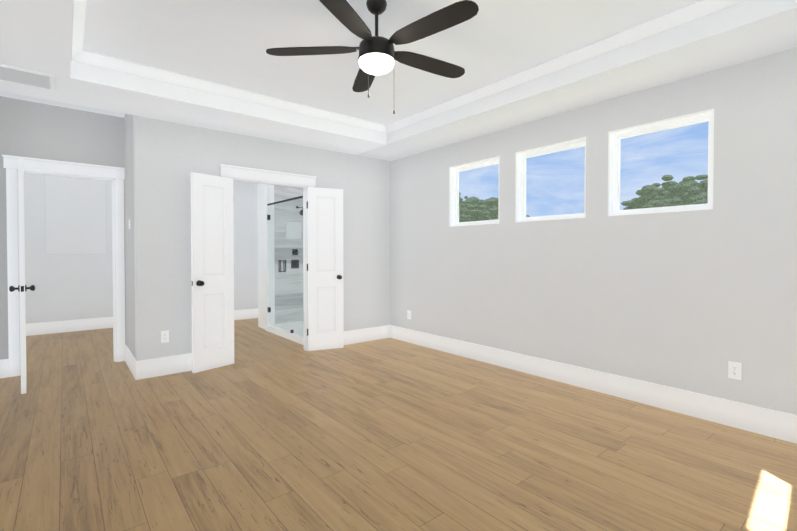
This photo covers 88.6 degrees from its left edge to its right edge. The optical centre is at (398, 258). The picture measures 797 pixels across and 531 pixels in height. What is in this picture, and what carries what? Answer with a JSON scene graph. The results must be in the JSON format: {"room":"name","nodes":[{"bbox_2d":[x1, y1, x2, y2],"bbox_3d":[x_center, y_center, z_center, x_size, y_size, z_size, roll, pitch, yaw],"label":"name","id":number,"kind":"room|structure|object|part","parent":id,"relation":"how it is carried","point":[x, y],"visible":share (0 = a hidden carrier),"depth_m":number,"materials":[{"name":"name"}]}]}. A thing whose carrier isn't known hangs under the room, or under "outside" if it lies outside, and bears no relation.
{"room":"empty bedroom","nodes":[
{"label":"empty bedroom","id":0,"kind":"room"},
{"bbox_2d":[0,96,125,359],"bbox_3d":[-4.182,-0.299,5.017,1.360,3.320,0.120,-1,1,-39],"label":"wall","id":1,"kind":"structure","parent":0,"point":[30,129],"depth_m":4.90,"materials":[{"name":"grey paint"}]},
{"bbox_2d":[9,158,34,393],"bbox_3d":[-4.063,0.176,4.441,0.196,2.363,0.897,-1,1,-39],"label":"hall door","id":2,"kind":"structure","parent":1,"relation":"in","point":[22,288],"depth_m":4.10,"materials":[{"name":"white paint"}]},
{"bbox_2d":[2,154,124,376],"bbox_3d":[-4.085,0.088,5.077,1.180,2.545,0.160,-1,1,-39],"label":"door frame","id":3,"kind":"structure","parent":1,"relation":"attached to","point":[10,163],"depth_m":4.94,"materials":[{"name":"white paint"}]},
{"bbox_3d":[-4.097,0.160,5.094,0.940,2.400,0.120,-1,1,-39],"label":"hall door jamb","id":4,"kind":"part","parent":3,"relation":"part of","materials":[{"name":"white wood"}]},
{"bbox_2d":[24,173,112,323],"bbox_3d":[-6.352,-0.330,7.130,3.440,3.320,0.120,-1,1,-39],"label":"wall","id":5,"kind":"structure","parent":0,"point":[73,286],"depth_m":7.28,"materials":[{"name":"grey paint"}]},
{"bbox_2d":[26,317,112,335],"bbox_3d":[-6.309,1.225,7.100,3.200,0.212,0.016,-1,1,-39],"label":"baseboard","id":6,"kind":"structure","parent":5,"relation":"attached to","point":[40,328],"depth_m":7.37,"materials":[{"name":"white paint"}]},
{"bbox_2d":[124,114,135,358],"bbox_3d":[-3.315,-0.301,5.126,0.120,3.320,1.050,-1,1,-39],"label":"wall","id":7,"kind":"structure","parent":0,"point":[129,233],"depth_m":5.01,"materials":[{"name":"grey paint"}]},
{"bbox_2d":[125,345,139,379],"bbox_3d":[-3.287,1.255,5.007,0.016,0.212,1.066,-1,1,-39],"label":"baseboard","id":8,"kind":"structure","parent":7,"relation":"attached to","point":[134,365],"depth_m":4.80,"materials":[{"name":"white paint"}]},
{"bbox_2d":[233,181,257,309],"bbox_3d":[-3.508,-0.352,8.684,2.930,3.320,0.120,-1,1,-39],"label":"wall","id":9,"kind":"structure","parent":0,"point":[245,203],"depth_m":8.78,"materials":[{"name":"grey paint"}]},
{"bbox_2d":[234,308,257,319],"bbox_3d":[-3.465,1.202,8.654,2.930,0.212,0.016,-1,1,-39],"label":"baseboard","id":10,"kind":"structure","parent":9,"relation":"attached to","point":[245,313],"depth_m":8.79,"materials":[{"name":"white paint"}]},
{"bbox_2d":[133,115,389,360],"bbox_3d":[-1.587,-0.310,5.785,3.630,3.320,0.120,-1,1,-39],"label":"wall","id":11,"kind":"structure","parent":0,"point":[169,157],"depth_m":4.95,"materials":[{"name":"grey paint"}]},
{"bbox_2d":[161,330,168,342],"bbox_3d":[-2.733,0.915,4.780,0.086,0.140,0.010,-1,1,-39],"label":"electrical outlet","id":12,"kind":"object","parent":11,"relation":"attached to","point":[164,336],"visible":1,"depth_m":4.78,"materials":[{"name":"white plastic"}]},
{"bbox_2d":[140,353,191,378],"bbox_3d":[-2.580,1.257,4.907,0.910,0.212,0.016,-1,1,-39],"label":"baseboard","id":13,"kind":"structure","parent":11,"relation":"attached to","point":[161,366],"depth_m":4.78,"materials":[{"name":"white paint"}]},
{"bbox_2d":[191,172,233,372],"bbox_3d":[-2.257,0.168,4.998,0.519,2.363,0.248,-1,1,-39],"label":"bathroom door","id":14,"kind":"structure","parent":11,"relation":"in","point":[212,247],"depth_m":4.99,"materials":[{"name":"white paint"}]},
{"bbox_2d":[219,164,316,350],"bbox_3d":[-1.764,0.080,5.620,1.340,2.545,0.160,-1,1,-39],"label":"door frame","id":15,"kind":"structure","parent":11,"relation":"attached to","point":[227,171],"depth_m":5.76,"materials":[{"name":"white paint"}]},
{"bbox_3d":[-1.776,0.152,5.637,1.100,2.400,0.120,-1,1,-39],"label":"bathroom door jamb","id":16,"kind":"part","parent":15,"relation":"part of","materials":[{"name":"white wood"}]},
{"bbox_2d":[265,324,303,344],"bbox_3d":[-1.833,1.284,6.859,0.120,0.100,1.818,-1,1,-39],"label":"sill","id":17,"kind":"structure","parent":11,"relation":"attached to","point":[286,334],"depth_m":6.90,"materials":[{"name":"white"}]},
{"bbox_2d":[267,196,302,335],"bbox_3d":[-1.837,0.120,6.847,0.100,2.228,1.802,-1,1,-39],"label":"glass shower enclosure","id":18,"kind":"object","parent":17,"relation":"on","point":[279,261],"visible":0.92,"depth_m":6.99,"materials":[{"name":"clear glass"}]},
{"bbox_2d":[306,187,343,350],"bbox_3d":[-1.055,0.153,5.983,0.519,2.363,0.248,-1,1,-39],"label":"bathroom door","id":19,"kind":"structure","parent":11,"relation":"in","point":[325,329],"depth_m":5.99,"materials":[{"name":"white paint"}]},
{"bbox_2d":[344,325,387,344],"bbox_3d":[-0.704,1.234,6.443,1.380,0.212,0.016,-1,1,-39],"label":"baseboard","id":20,"kind":"structure","parent":11,"relation":"attached to","point":[380,332],"depth_m":6.57,"materials":[{"name":"white paint"}]},
{"bbox_2d":[258,183,274,328],"bbox_3d":[-2.513,-0.179,7.748,0.144,3.000,0.452,-1,1,-39],"label":"pilaster","id":21,"kind":"object","parent":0,"point":[265,194],"visible":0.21,"depth_m":7.61,"materials":[{"name":"white paint"}]},
{"bbox_2d":[274,185,302,323],"bbox_3d":[-1.455,-0.189,7.426,1.350,2.970,2.250,-1,1,-39],"label":"shower wall tile","id":22,"kind":"structure","parent":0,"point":[281,193],"depth_m":8.14,"materials":[{"name":"tile"}]},
{"bbox_2d":[291,206,302,267],"bbox_3d":[-1.886,-0.286,8.142,0.363,1.553,0.413,-1,1,-39],"label":"shower fixtures","id":23,"kind":"object","parent":22,"relation":"attached to","point":[295,253],"depth_m":8.22,"materials":[{"name":"black metal"}]},
{"bbox_2d":[286,221,301,239],"bbox_3d":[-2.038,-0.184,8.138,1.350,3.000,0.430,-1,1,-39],"label":"wall niche","id":24,"kind":"object","parent":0,"point":[298,232],"depth_m":8.23,"materials":[{"name":"white tile"}]},
{"bbox_2d":[0,0,698,124],"bbox_3d":[-0.480,-1.877,3.463,5.150,0.100,7.180,-1,1,-39],"label":"ceiling","id":25,"kind":"structure","parent":0,"point":[227,42],"depth_m":3.44,"materials":[{"name":"paint"}]},
{"bbox_2d":[71,0,86,61],"bbox_3d":[-1.477,-1.762,1.931,0.085,0.085,4.350,-1,1,-39],"label":"crown molding","id":26,"kind":"structure","parent":25,"relation":"attached to","point":[79,6],"depth_m":3.17,"materials":[{"name":"white paint"}]},
{"bbox_2d":[79,51,386,131],"bbox_3d":[-1.502,-1.802,4.666,3.330,0.085,0.085,-1,1,-39],"label":"crown molding","id":27,"kind":"structure","parent":25,"relation":"attached to","point":[95,59],"depth_m":4.33,"materials":[{"name":"white paint"}]},
{"bbox_2d":[266,0,478,113],"bbox_3d":[-0.105,-1.417,2.913,1.511,0.804,1.524,-1,1,-39],"label":"fan","id":28,"kind":"object","parent":25,"relation":"hanging from","point":[378,55],"visible":1,"depth_m":2.81,"materials":[{"name":"black metal"}]},
{"bbox_2d":[381,0,747,133],"bbox_3d":[1.174,-1.793,4.102,0.085,0.085,4.350,-1,1,-39],"label":"crown molding","id":29,"kind":"structure","parent":25,"relation":"attached to","point":[679,16],"depth_m":3.55,"materials":[{"name":"white paint"}]},
{"bbox_2d":[0,318,796,530],"bbox_3d":[-1.910,1.420,4.382,9.000,0.100,11.800,-1,1,-39],"label":"floor","id":30,"kind":"structure","parent":0,"point":[267,431],"depth_m":2.96,"materials":[{"name":"brown wood"}]},
{"bbox_2d":[275,321,302,334],"bbox_3d":[-1.408,1.308,7.436,1.268,0.035,2.146,-1,1,-39],"label":"pan","id":31,"kind":"object","parent":30,"relation":"on","point":[294,328],"depth_m":7.73,"materials":[{"name":"white tile"}]},
{"bbox_2d":[0,0,796,160],"bbox_3d":[-0.163,-1.700,3.047,4.870,0.240,5.890,-1,1,-39],"label":"ceiling","id":32,"kind":"structure","parent":0,"point":[36,35],"depth_m":3.82,"materials":[{"name":"white paint"}]},
{"bbox_2d":[0,64,54,90],"bbox_3d":[-3.297,-1.582,3.546,0.470,0.012,0.410,-1,1,-39],"label":"ceiling vent","id":33,"kind":"object","parent":32,"relation":"in","point":[16,75],"visible":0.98,"depth_m":3.56,"materials":[{"name":"white paint"}]},
{"bbox_2d":[390,47,796,414],"bbox_3d":[0.649,-0.314,6.046,0.160,3.320,9.710,-1,1,-39],"label":"wall","id":34,"kind":"structure","parent":0,"point":[696,301],"depth_m":3.92,"materials":[{"name":"grey paint"}]},
{"bbox_2d":[407,310,410,319],"bbox_3d":[0.169,0.899,6.517,0.010,0.140,0.086,-1,1,-39],"label":"electrical outlet","id":35,"kind":"object","parent":34,"relation":"attached to","point":[408,314],"visible":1,"depth_m":6.52,"materials":[{"name":"white plastic"}]},
{"bbox_2d":[449,156,499,226],"bbox_3d":[1.057,-0.872,5.531,0.151,0.850,0.866,-1,1,-39],"label":"window","id":36,"kind":"structure","parent":34,"relation":"in","point":[454,171],"depth_m":5.81,"materials":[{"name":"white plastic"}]},
{"bbox_2d":[515,137,585,221],"bbox_3d":[1.755,-0.859,4.679,0.151,0.850,0.866,-1,1,-39],"label":"window","id":37,"kind":"structure","parent":34,"relation":"in","point":[520,192],"depth_m":4.86,"materials":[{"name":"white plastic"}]},
{"bbox_2d":[388,325,796,443],"bbox_3d":[1.715,1.261,4.628,0.016,0.212,5.890,-1,1,-39],"label":"baseboard","id":38,"kind":"structure","parent":34,"relation":"attached to","point":[764,421],"depth_m":3.96,"materials":[{"name":"white paint"}]},
{"bbox_2d":[608,109,713,215],"bbox_3d":[2.447,-0.847,3.833,0.151,0.850,0.866,-1,1,-39],"label":"window","id":39,"kind":"structure","parent":34,"relation":"in","point":[615,137],"depth_m":3.88,"materials":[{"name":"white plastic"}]},
{"bbox_2d":[728,361,741,379],"bbox_3d":[2.760,0.920,3.352,0.010,0.140,0.086,-1,1,-39],"label":"electrical outlet","id":40,"kind":"object","parent":34,"relation":"attached to","point":[734,370],"visible":1,"depth_m":3.35,"materials":[{"name":"white plastic"}]},
{"label":"outside","id":41,"kind":"structure","parent":0,"visible":0},
{"bbox_3d":[3.061,1.136,31.457,95.000,0.120,95.000,-1,1,-39],"label":"ground","id":42,"kind":"structure","parent":41,"visible":0},
{"bbox_2d":[459,192,490,221],"bbox_3d":[3.591,-1.460,25.631,4.781,5.242,4.806,-1,1,-39],"label":"tree","id":43,"kind":"object","parent":42,"relation":"on","point":[474,199],"depth_m":24.29,"materials":[{"name":"green plant"}]},
{"bbox_2d":[459,199,497,221],"bbox_3d":[4.486,-1.137,24.332,3.946,4.633,3.784,-1,1,-39],"label":"tree","id":44,"kind":"object","parent":42,"relation":"on","point":[479,212],"depth_m":23.20,"materials":[{"name":"green plant"}]},
{"bbox_2d":[465,197,529,219],"bbox_3d":[5.979,-1.335,26.087,5.092,4.977,4.698,-1,1,-39],"label":"tree","id":45,"kind":"object","parent":42,"relation":"on","point":[491,202],"depth_m":24.70,"materials":[{"name":"green plant"}]},
{"bbox_2d":[621,175,707,209],"bbox_3d":[14.119,-1.505,20.401,4.855,5.483,4.587,-1,1,-39],"label":"tree","id":46,"kind":"object","parent":42,"relation":"on","point":[686,191],"depth_m":19.45,"materials":[{"name":"green plant"}]}
]}

